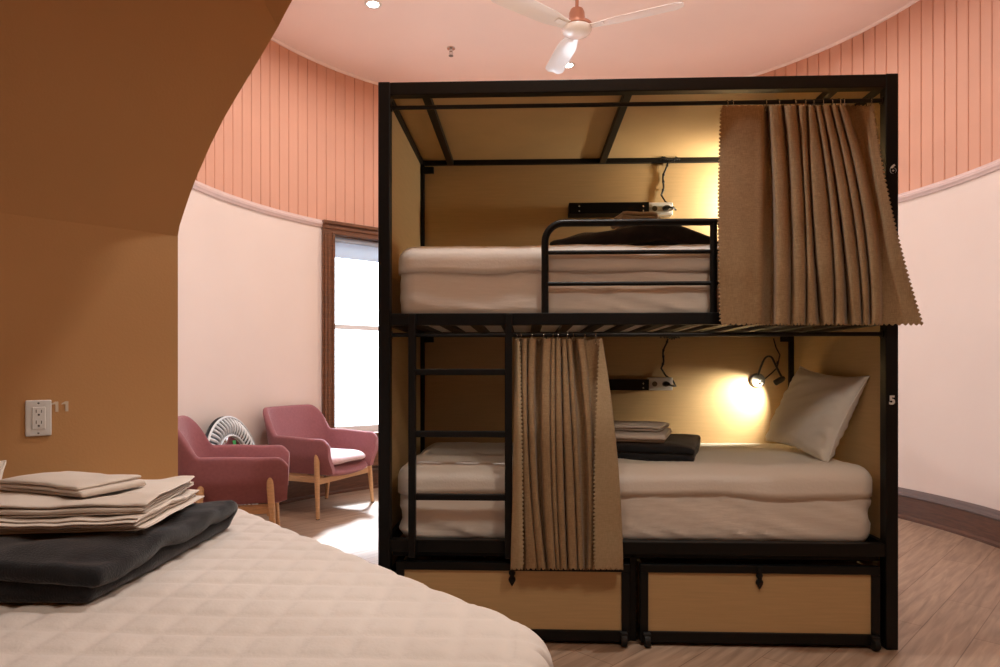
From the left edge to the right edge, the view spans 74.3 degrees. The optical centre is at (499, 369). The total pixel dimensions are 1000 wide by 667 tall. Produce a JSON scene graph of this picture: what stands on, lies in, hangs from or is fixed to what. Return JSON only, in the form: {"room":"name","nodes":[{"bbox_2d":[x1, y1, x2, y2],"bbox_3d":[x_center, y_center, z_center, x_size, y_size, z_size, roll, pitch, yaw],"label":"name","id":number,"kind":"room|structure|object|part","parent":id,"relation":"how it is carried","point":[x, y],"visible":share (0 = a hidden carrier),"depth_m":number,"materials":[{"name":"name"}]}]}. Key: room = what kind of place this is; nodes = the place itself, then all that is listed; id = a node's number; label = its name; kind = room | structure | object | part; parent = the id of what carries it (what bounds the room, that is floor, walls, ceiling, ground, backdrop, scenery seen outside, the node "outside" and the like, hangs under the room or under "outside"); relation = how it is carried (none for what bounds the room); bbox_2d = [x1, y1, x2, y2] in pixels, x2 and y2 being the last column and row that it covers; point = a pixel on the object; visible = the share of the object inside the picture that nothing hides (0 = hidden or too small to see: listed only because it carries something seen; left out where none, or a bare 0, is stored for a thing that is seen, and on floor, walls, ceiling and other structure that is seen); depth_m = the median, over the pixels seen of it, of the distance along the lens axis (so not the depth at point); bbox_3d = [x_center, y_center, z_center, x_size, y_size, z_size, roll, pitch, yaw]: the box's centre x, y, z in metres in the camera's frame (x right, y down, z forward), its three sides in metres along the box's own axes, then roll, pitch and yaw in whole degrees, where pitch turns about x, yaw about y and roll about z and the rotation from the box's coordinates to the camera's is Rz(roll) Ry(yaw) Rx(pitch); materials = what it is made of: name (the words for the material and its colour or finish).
{"room":"dormitory","nodes":[
{"label":"dormitory","id":0,"kind":"room"},
{"bbox_2d":[0,213,177,479],"bbox_3d":[-2.059,0.322,1.597,2.300,1.557,0.340,0,0,-43],"label":"wall","id":1,"kind":"structure","parent":0,"point":[89,313],"depth_m":2.07,"materials":[{"name":"paint"}]},
{"bbox_2d":[25,400,51,436],"bbox_3d":[-1.384,0.144,1.980,0.066,0.108,0.010,0,0,-43],"label":"wall outlet","id":2,"kind":"object","parent":1,"relation":"attached to","point":[38,413],"visible":1,"depth_m":1.98,"materials":[{"name":"white plastic"}]},
{"bbox_2d":[32,407,44,428],"bbox_3d":[-1.382,0.144,1.978,0.033,0.066,0.004,0,0,-43],"label":"receptacle","id":3,"kind":"object","parent":2,"relation":"attached to","point":[38,413],"depth_m":1.98,"materials":[{"name":"white plastic"}]},
{"bbox_2d":[52,401,67,411],"bbox_3d":[-1.347,0.112,2.019,0.045,0.031,0.002,0,0,-42],"label":"number","id":4,"kind":"object","parent":1,"relation":"attached to","point":[65,402],"depth_m":2.02,"materials":[{"name":"beige"}]},
{"bbox_2d":[0,0,277,235],"bbox_3d":[-1.667,-1.102,1.617,2.910,1.290,0.852,0,0,-42],"label":"wall","id":5,"kind":"structure","parent":0,"point":[112,112],"depth_m":2.01,"materials":[{"name":"paint"}]},
{"bbox_2d":[264,0,291,25],"bbox_3d":[-0.684,-1.450,2.084,0.885,0.610,0.300,0,0,-33],"label":"trim","id":6,"kind":"structure","parent":5,"relation":"attached to","point":[277,8],"depth_m":2.18,"materials":[{"name":"paint"}]},
{"bbox_2d":[178,169,999,510],"bbox_3d":[0.480,-0.092,4.476,5.540,2.385,4.828,0,0,0],"label":"wall","id":7,"kind":"structure","parent":0,"point":[250,281],"depth_m":4.71,"materials":[{"name":"beige paint"}]},
{"bbox_2d":[322,220,377,465],"bbox_3d":[-1.142,-0.215,6.148,1.180,2.190,0.225,0,0,-39],"label":"window","id":8,"kind":"structure","parent":7,"relation":"in","point":[333,247],"depth_m":5.80,"materials":[{"name":"brown wood"}]},
{"bbox_3d":[-1.173,-0.312,6.187,0.890,1.765,0.045,0,0,-39],"label":"frame","id":9,"kind":"part","parent":8,"relation":"part of","materials":[{"name":"white paint"}]},
{"bbox_2d":[335,237,377,261],"bbox_3d":[-1.147,-1.096,6.154,0.882,0.181,0.044,0,0,-39],"label":"roller blind","id":10,"kind":"object","parent":8,"relation":"attached to","point":[364,250],"depth_m":6.02,"materials":[{"name":"white fabric"}]},
{"bbox_3d":[-1.142,0.725,6.148,1.180,0.310,0.225,0,0,-39],"label":"sill","id":11,"kind":"part","parent":8,"relation":"part of","materials":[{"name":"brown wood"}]},
{"bbox_2d":[193,159,999,226],"bbox_3d":[0.480,-1.282,4.459,5.280,0.065,4.602,0,0,0],"label":"trim","id":12,"kind":"structure","parent":7,"relation":"attached to","point":[993,166],"depth_m":4.77,"materials":[{"name":"paint"}]},
{"bbox_2d":[258,465,999,548],"bbox_3d":[0.480,1.018,4.459,5.280,0.165,4.602,0,0,0],"label":"baseboard","id":13,"kind":"structure","parent":7,"relation":"attached to","point":[976,527],"depth_m":4.69,"materials":[{"name":"brown wood"}]},
{"bbox_2d":[272,0,911,82],"bbox_3d":[0.480,-2.730,4.120,5.540,0.080,5.540,0,0,0],"label":"ceiling","id":14,"kind":"structure","parent":0,"point":[399,40],"depth_m":5.32,"materials":[{"name":"pink paint"}]},
{"bbox_2d":[364,0,381,8],"bbox_3d":[-0.933,-2.687,4.851,0.128,0.006,0.128,0,0,0],"label":"recessed light","id":15,"kind":"object","parent":14,"relation":"in","point":[372,4],"visible":1,"depth_m":4.85,"materials":[{"name":"white plastic"}]},
{"bbox_2d":[447,46,454,56],"bbox_3d":[-0.409,-2.656,5.514,0.070,0.068,0.070,0,0,0],"label":"sprinkler","id":16,"kind":"object","parent":14,"relation":"attached to","point":[451,49],"visible":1,"depth_m":5.50,"materials":[{"name":"silver metal"}]},
{"bbox_2d":[565,62,574,68],"bbox_3d":[0.600,-2.687,5.821,0.128,0.006,0.128,0,0,0],"label":"recessed light","id":17,"kind":"object","parent":14,"relation":"in","point":[570,64],"visible":0.63,"depth_m":5.82,"materials":[{"name":"white plastic"}]},
{"bbox_2d":[491,0,683,73],"bbox_3d":[0.513,-2.389,4.238,1.147,0.603,1.048,0,0,0],"label":"ceiling fan","id":18,"kind":"object","parent":14,"relation":"hanging from","point":[577,27],"visible":1,"depth_m":4.04,"materials":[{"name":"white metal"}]},
{"bbox_3d":[0.185,-2.138,3.905,0.560,0.036,0.128,0,0,-36],"label":"blade","id":19,"kind":"part","parent":18,"relation":"part of","materials":[{"name":"white plastic"}]},
{"bbox_3d":[0.423,-2.138,4.481,0.128,0.036,0.560,0,0,-9],"label":"blade","id":20,"kind":"part","parent":18,"relation":"part of","materials":[{"name":"white plastic"}]},
{"bbox_3d":[0.480,-2.195,4.120,0.188,0.126,0.188,0,0,0],"label":"motor","id":21,"kind":"part","parent":18,"relation":"part of","materials":[{"name":"orange metal"}]},
{"bbox_3d":[0.816,-2.138,3.977,0.560,0.036,0.128,0,0,23],"label":"blade","id":22,"kind":"part","parent":18,"relation":"part of","materials":[{"name":"white plastic"}]},
{"bbox_2d":[196,0,999,226],"bbox_3d":[0.480,-1.988,4.474,5.540,1.405,4.832,0,0,0],"label":"wall","id":23,"kind":"structure","parent":0,"point":[299,136],"depth_m":5.12,"materials":[{"name":"paint"}]},
{"bbox_2d":[271,0,918,84],"bbox_3d":[0.480,-2.679,4.459,5.280,0.021,4.602,0,0,0],"label":"trim","id":24,"kind":"structure","parent":23,"relation":"attached to","point":[912,2],"depth_m":5.56,"materials":[{"name":"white paint"}]},
{"bbox_2d":[253,488,999,666],"bbox_3d":[0.200,1.140,2.200,8.800,0.080,10.800,0,0,0],"label":"floor","id":25,"kind":"structure","parent":0,"point":[949,583],"depth_m":2.93,"materials":[{"name":"brown wood"}]},
{"bbox_2d":[205,416,254,504],"bbox_3d":[-1.899,0.714,4.717,0.190,0.769,0.777,0,0,7],"label":"fan","id":26,"kind":"object","parent":25,"relation":"on","point":[224,430],"visible":0.3,"depth_m":4.71,"materials":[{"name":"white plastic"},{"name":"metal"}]},
{"bbox_3d":[-1.904,0.712,4.719,0.012,0.480,0.480,-10,-1,5],"label":"glass","id":27,"kind":"part","parent":26,"relation":"part of","materials":[{"name":"clear glass"}]},
{"bbox_2d":[178,415,289,525],"bbox_3d":[-1.672,0.696,4.089,0.694,0.811,0.732,0,0,-17],"label":"armchair","id":28,"kind":"object","parent":25,"relation":"on","point":[242,474],"visible":0.74,"depth_m":3.83,"materials":[{"name":"fabric"}]},
{"bbox_3d":[-1.720,0.870,3.738,0.085,0.463,0.041,0,0,-30],"label":"leg","id":29,"kind":"part","parent":28,"relation":"part of","materials":[{"name":"brown wood"}]},
{"bbox_3d":[-1.629,0.822,4.102,0.423,0.057,0.670,0,0,-17],"label":"under frame","id":30,"kind":"part","parent":28,"relation":"part of","materials":[{"name":"brown wood"}]},
{"bbox_3d":[-1.326,0.858,3.840,0.068,0.487,0.041,0,0,21],"label":"leg","id":31,"kind":"part","parent":28,"relation":"part of","materials":[{"name":"brown wood"}]},
{"bbox_3d":[-1.525,0.858,4.489,0.041,0.487,0.068,0,0,35],"label":"leg","id":32,"kind":"part","parent":28,"relation":"part of","materials":[{"name":"brown wood"}]},
{"bbox_2d":[263,404,377,519],"bbox_3d":[-1.451,0.696,5.275,0.694,0.811,0.732,0,0,23],"label":"armchair","id":33,"kind":"object","parent":25,"relation":"on","point":[316,448],"visible":0.88,"depth_m":5.22,"materials":[{"name":"pink fabric"}]},
{"bbox_3d":[-1.347,0.858,4.862,0.041,0.487,0.068,0,0,-28],"label":"leg","id":34,"kind":"part","parent":33,"relation":"part of","materials":[{"name":"brown wood"}]},
{"bbox_3d":[-1.462,0.870,5.629,0.085,0.463,0.041,0,0,36],"label":"leg","id":35,"kind":"part","parent":33,"relation":"part of","materials":[{"name":"brown wood"}]},
{"bbox_3d":[-1.410,0.822,5.257,0.423,0.057,0.670,0,0,23],"label":"under frame","id":36,"kind":"part","parent":33,"relation":"part of","materials":[{"name":"brown wood"}]},
{"bbox_2d":[331,448,365,464],"bbox_3d":[-1.388,0.680,5.248,0.530,0.088,0.510,0,0,23],"label":"seat cushion","id":37,"kind":"object","parent":33,"relation":"on","point":[338,456],"depth_m":5.17,"materials":[{"name":"fabric"}]},
{"bbox_3d":[-1.081,0.858,5.486,0.068,0.487,0.041,0,0,-15],"label":"leg","id":38,"kind":"part","parent":33,"relation":"part of","materials":[{"name":"brown wood"}]},
{"bbox_2d":[396,556,629,646],"bbox_3d":[0.065,0.938,3.064,0.938,0.324,0.896,0,0,2],"label":"drawer","id":39,"kind":"object","parent":25,"relation":"on","point":[556,605],"visible":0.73,"depth_m":2.65,"materials":[{"name":"brown wood"}]},
{"bbox_3d":[0.048,0.823,2.649,0.029,0.092,0.014,0,0,2],"label":"handle","id":40,"kind":"part","parent":39,"relation":"part of","materials":[{"name":"black metal"}]},
{"bbox_3d":[0.050,0.925,2.666,0.878,0.239,0.012,0,0,2],"label":"panel","id":41,"kind":"part","parent":39,"relation":"part of","materials":[{"name":"brown wood"}]},
{"bbox_2d":[378,73,897,649],"bbox_3d":[0.554,-0.033,3.111,2.058,2.265,1.032,0,0,2],"label":"bunk bed","id":42,"kind":"object","parent":25,"relation":"on","point":[514,162],"visible":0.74,"depth_m":3.06,"materials":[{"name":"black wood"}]},
{"bbox_3d":[-0.468,-0.033,2.690,0.048,2.265,0.048,0,0,2],"label":"post","id":43,"kind":"part","parent":42,"relation":"part of","materials":[{"name":"black metal"}]},
{"bbox_3d":[-0.441,0.710,3.167,0.025,0.050,0.907,0,0,2],"label":"rail","id":44,"kind":"part","parent":42,"relation":"part of","materials":[{"name":"black metal"}]},
{"bbox_3d":[-0.460,0.969,3.170,0.011,0.238,0.912,0,0,2],"label":"kick panel","id":45,"kind":"part","parent":42,"relation":"part of","materials":[{"name":"black metal"}]},
{"bbox_3d":[-0.460,-0.660,3.170,0.011,0.937,0.912,0,0,2],"label":"panel","id":46,"kind":"part","parent":42,"relation":"part of","materials":[{"name":"brown wood"}]},
{"bbox_3d":[-0.460,0.330,3.170,0.011,1.040,0.912,0,0,2],"label":"panel","id":47,"kind":"part","parent":42,"relation":"part of","materials":[{"name":"brown wood"}]},
{"bbox_3d":[-0.453,-1.145,3.170,0.030,0.032,0.912,0,0,2],"label":"rail","id":48,"kind":"part","parent":42,"relation":"part of","materials":[{"name":"black metal"}]},
{"bbox_3d":[-0.441,-0.205,3.167,0.025,0.048,0.907,0,0,2],"label":"rail","id":49,"kind":"part","parent":42,"relation":"part of","materials":[{"name":"black metal"}]},
{"bbox_3d":[-0.436,-0.033,3.646,0.040,2.265,0.040,0,0,2],"label":"post","id":50,"kind":"part","parent":42,"relation":"part of","materials":[{"name":"black metal"}]},
{"bbox_2d":[510,332,622,569],"bbox_3d":[0.264,0.322,2.636,0.445,0.952,0.159,0,0,2],"label":"curtain","id":51,"kind":"object","parent":42,"relation":"hanging from","point":[566,498],"visible":1,"depth_m":2.59,"materials":[{"name":"beige fabric"}]},
{"bbox_3d":[0.573,-1.145,3.607,1.978,0.036,0.032,0,0,2],"label":"rail","id":52,"kind":"part","parent":42,"relation":"part of","materials":[{"name":"black metal"}]},
{"bbox_3d":[0.573,-0.660,3.619,1.978,0.937,0.011,0,0,2],"label":"panel","id":53,"kind":"part","parent":42,"relation":"part of","materials":[{"name":"brown wood"}]},
{"bbox_2d":[399,244,753,331],"bbox_3d":[0.549,-0.363,3.126,1.937,0.323,0.923,0,0,2],"label":"mattress","id":54,"kind":"object","parent":42,"relation":"on","point":[434,279],"visible":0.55,"depth_m":2.69,"materials":[{"name":"white fabric"}]},
{"bbox_2d":[549,218,718,245],"bbox_3d":[0.613,-0.595,3.114,0.752,0.187,0.553,0,0,6],"label":"folded blanket","id":55,"kind":"object","parent":54,"relation":"on","point":[623,235],"visible":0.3,"depth_m":2.85,"materials":[{"name":"black fabric"}]},
{"bbox_2d":[610,211,658,229],"bbox_3d":[0.647,-0.713,3.187,0.199,0.081,0.155,0,0,-10],"label":"sheet","id":56,"kind":"object","parent":55,"relation":"on","point":[625,214],"visible":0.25,"depth_m":3.12,"materials":[{"name":"beige fabric"}]},
{"bbox_3d":[0.572,-0.205,3.595,1.978,0.048,0.035,0,0,2],"label":"rail","id":57,"kind":"part","parent":42,"relation":"part of","materials":[{"name":"black metal"}]},
{"bbox_3d":[0.573,0.330,3.619,1.978,1.040,0.011,0,0,2],"label":"panel","id":58,"kind":"part","parent":42,"relation":"part of","materials":[{"name":"brown wood"}]},
{"bbox_2d":[568,202,648,217],"bbox_3d":[0.582,-0.863,3.562,0.423,0.058,0.099,0,0,2],"label":"wall shelf","id":59,"kind":"object","parent":42,"relation":"attached to","point":[600,209],"depth_m":3.52,"materials":[{"name":"black metal"}]},
{"bbox_2d":[609,379,648,389],"bbox_3d":[0.582,0.079,3.562,0.423,0.058,0.099,0,0,2],"label":"wall shelf","id":60,"kind":"object","parent":42,"relation":"attached to","point":[615,384],"depth_m":3.51,"materials":[{"name":"black metal"}]},
{"bbox_3d":[0.525,-0.403,2.650,0.717,0.408,0.029,0,0,2],"label":"guard rail","id":61,"kind":"part","parent":42,"relation":"part of","materials":[{"name":"black metal"}]},
{"bbox_3d":[0.555,-1.157,3.134,1.986,0.010,0.916,0,0,2],"label":"roof panel","id":62,"kind":"part","parent":42,"relation":"part of","materials":[{"name":"brown wood"}]},
{"bbox_3d":[0.536,-0.205,2.652,1.962,0.048,0.040,0,0,2],"label":"rail","id":63,"kind":"part","parent":42,"relation":"part of","materials":[{"name":"black metal"}]},
{"bbox_2d":[398,442,871,541],"bbox_3d":[0.559,0.548,3.124,1.961,0.332,0.923,0,0,2],"label":"mattress","id":64,"kind":"object","parent":42,"relation":"on","point":[730,491],"visible":0.66,"depth_m":2.67,"materials":[{"name":"white fabric"}]},
{"bbox_2d":[616,434,700,461],"bbox_3d":[0.657,0.352,3.160,0.563,0.079,0.659,0,0,19],"label":"folded blanket","id":65,"kind":"object","parent":64,"relation":"on","point":[677,447],"visible":0.49,"depth_m":2.84,"materials":[{"name":"black fabric"}]},
{"bbox_2d":[615,428,671,442],"bbox_3d":[0.584,0.295,3.092,0.408,0.041,0.429,0,0,18],"label":"sheet","id":66,"kind":"object","parent":65,"relation":"on","point":[621,435],"visible":0.44,"depth_m":2.88,"materials":[{"name":"beige fabric"}]},
{"bbox_2d":[614,420,669,431],"bbox_3d":[0.626,0.259,3.111,0.302,0.030,0.299,0,0,22],"label":"folded pillowcase","id":67,"kind":"object","parent":66,"relation":"on","point":[619,425],"visible":0.76,"depth_m":2.98,"materials":[{"name":"beige fabric"}]},
{"bbox_2d":[765,366,869,461],"bbox_3d":[1.445,0.192,3.054,0.229,0.424,0.593,0,0,-1],"label":"pillow","id":68,"kind":"object","parent":64,"relation":"on","point":[815,411],"visible":0.99,"depth_m":2.91,"materials":[{"name":"white fabric"}]},
{"bbox_3d":[0.536,0.710,2.652,1.962,0.050,0.040,0,0,2],"label":"rail","id":69,"kind":"part","parent":42,"relation":"part of","materials":[{"name":"black metal"}]},
{"bbox_3d":[0.536,-0.143,2.658,1.970,0.032,0.032,0,0,2],"label":"curtain rod","id":70,"kind":"part","parent":42,"relation":"part of","materials":[{"name":"black metal"}]},
{"bbox_3d":[0.536,-1.070,2.658,1.970,0.032,0.032,0,0,2],"label":"curtain rod","id":71,"kind":"part","parent":42,"relation":"part of","materials":[{"name":"black metal"}]},
{"bbox_3d":[0.536,-1.137,2.652,1.962,0.051,0.044,0,0,2],"label":"rail","id":72,"kind":"part","parent":42,"relation":"part of","materials":[{"name":"black metal"}]},
{"bbox_2d":[749,338,784,387],"bbox_3d":[1.431,-0.038,3.492,0.155,0.269,0.181,0,0,0],"label":"reading lamp","id":73,"kind":"object","parent":42,"relation":"attached to","point":[765,354],"depth_m":3.58,"materials":[{"name":"black metal"}]},
{"bbox_3d":[1.581,-0.033,3.569,0.040,2.265,0.040,0,0,2],"label":"post","id":74,"kind":"part","parent":42,"relation":"part of","materials":[{"name":"black metal"}]},
{"bbox_2d":[717,98,922,325],"bbox_3d":[1.226,-0.625,2.594,0.764,0.912,0.170,0,0,1],"label":"curtain","id":75,"kind":"object","parent":42,"relation":"hanging from","point":[807,232],"visible":1,"depth_m":2.57,"materials":[{"name":"brown fabric"}]},
{"bbox_3d":[1.569,0.330,3.093,0.011,1.040,0.912,0,0,2],"label":"panel","id":76,"kind":"part","parent":42,"relation":"part of","materials":[{"name":"brown wood"}]},
{"bbox_3d":[1.550,-0.205,3.091,0.025,0.048,0.907,0,0,2],"label":"rail","id":77,"kind":"part","parent":42,"relation":"part of","materials":[{"name":"black metal"}]},
{"bbox_3d":[1.562,-1.145,3.093,0.030,0.032,0.912,0,0,2],"label":"rail","id":78,"kind":"part","parent":42,"relation":"part of","materials":[{"name":"black metal"}]},
{"bbox_3d":[1.550,0.710,3.091,0.025,0.050,0.907,0,0,2],"label":"rail","id":79,"kind":"part","parent":42,"relation":"part of","materials":[{"name":"black metal"}]},
{"bbox_3d":[1.569,-0.660,3.093,0.011,0.937,0.912,0,0,2],"label":"panel","id":80,"kind":"part","parent":42,"relation":"part of","materials":[{"name":"brown wood"}]},
{"bbox_3d":[1.541,-0.033,2.614,0.048,2.265,0.048,0,0,2],"label":"post","id":81,"kind":"part","parent":42,"relation":"part of","materials":[{"name":"black metal"}]},
{"bbox_2d":[623,558,880,650],"bbox_3d":[1.044,0.938,3.027,0.937,0.324,0.896,0,0,2],"label":"drawer","id":82,"kind":"object","parent":25,"relation":"on","point":[813,602],"visible":0.84,"depth_m":2.62,"materials":[{"name":"brown wood"}]},
{"bbox_3d":[1.028,0.823,2.612,0.029,0.092,0.014,0,0,2],"label":"handle","id":83,"kind":"part","parent":82,"relation":"part of","materials":[{"name":"black metal"}]},
{"bbox_3d":[1.028,0.925,2.629,0.877,0.239,0.012,0,0,2],"label":"panel","id":84,"kind":"part","parent":82,"relation":"part of","materials":[{"name":"brown wood"}]},
{"bbox_3d":[-0.951,0.910,1.229,1.200,0.380,1.560,0,0,-43],"label":"bed base","id":85,"kind":"object","parent":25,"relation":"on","visible":0},
{"bbox_2d":[0,508,553,666],"bbox_3d":[-0.914,0.579,1.219,1.409,0.284,1.738,0,0,-43],"label":"mattress","id":86,"kind":"object","parent":85,"relation":"on","point":[258,592],"visible":0.71,"depth_m":1.17,"materials":[{"name":"beige fabric"}]},
{"bbox_2d":[0,460,5,479],"bbox_3d":[-1.502,0.350,1.525,0.624,0.235,0.407,0,0,-43],"label":"pillow","id":87,"kind":"object","parent":86,"relation":"on","point":[2,463],"visible":0.16,"depth_m":1.85,"materials":[{"name":"white fabric"}]},
{"bbox_2d":[0,500,237,603],"bbox_3d":[-1.071,0.389,1.546,0.683,0.102,0.622,0,0,2],"label":"folded blanket","id":88,"kind":"object","parent":86,"relation":"on","point":[81,567],"visible":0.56,"depth_m":1.30,"materials":[{"name":"black fabric"}]},
{"bbox_2d":[0,489,203,534],"bbox_3d":[-1.007,0.327,1.562,0.469,0.037,0.397,0,0,-6],"label":"sheet","id":89,"kind":"object","parent":88,"relation":"on","point":[119,522],"visible":0.32,"depth_m":1.40,"materials":[{"name":"beige fabric"}]},
{"bbox_2d":[0,476,194,517],"bbox_3d":[-1.015,0.296,1.577,0.456,0.034,0.375,0,0,-9],"label":"sheet","id":90,"kind":"object","parent":89,"relation":"on","point":[137,500],"visible":0.73,"depth_m":1.44,"materials":[{"name":"beige fabric"}]},
{"bbox_2d":[0,471,145,497],"bbox_3d":[-1.018,0.264,1.574,0.280,0.036,0.179,0,0,20],"label":"folded pillowcase","id":91,"kind":"object","parent":90,"relation":"on","point":[64,483],"visible":1,"depth_m":1.52,"materials":[{"name":"beige fabric"}]}
]}

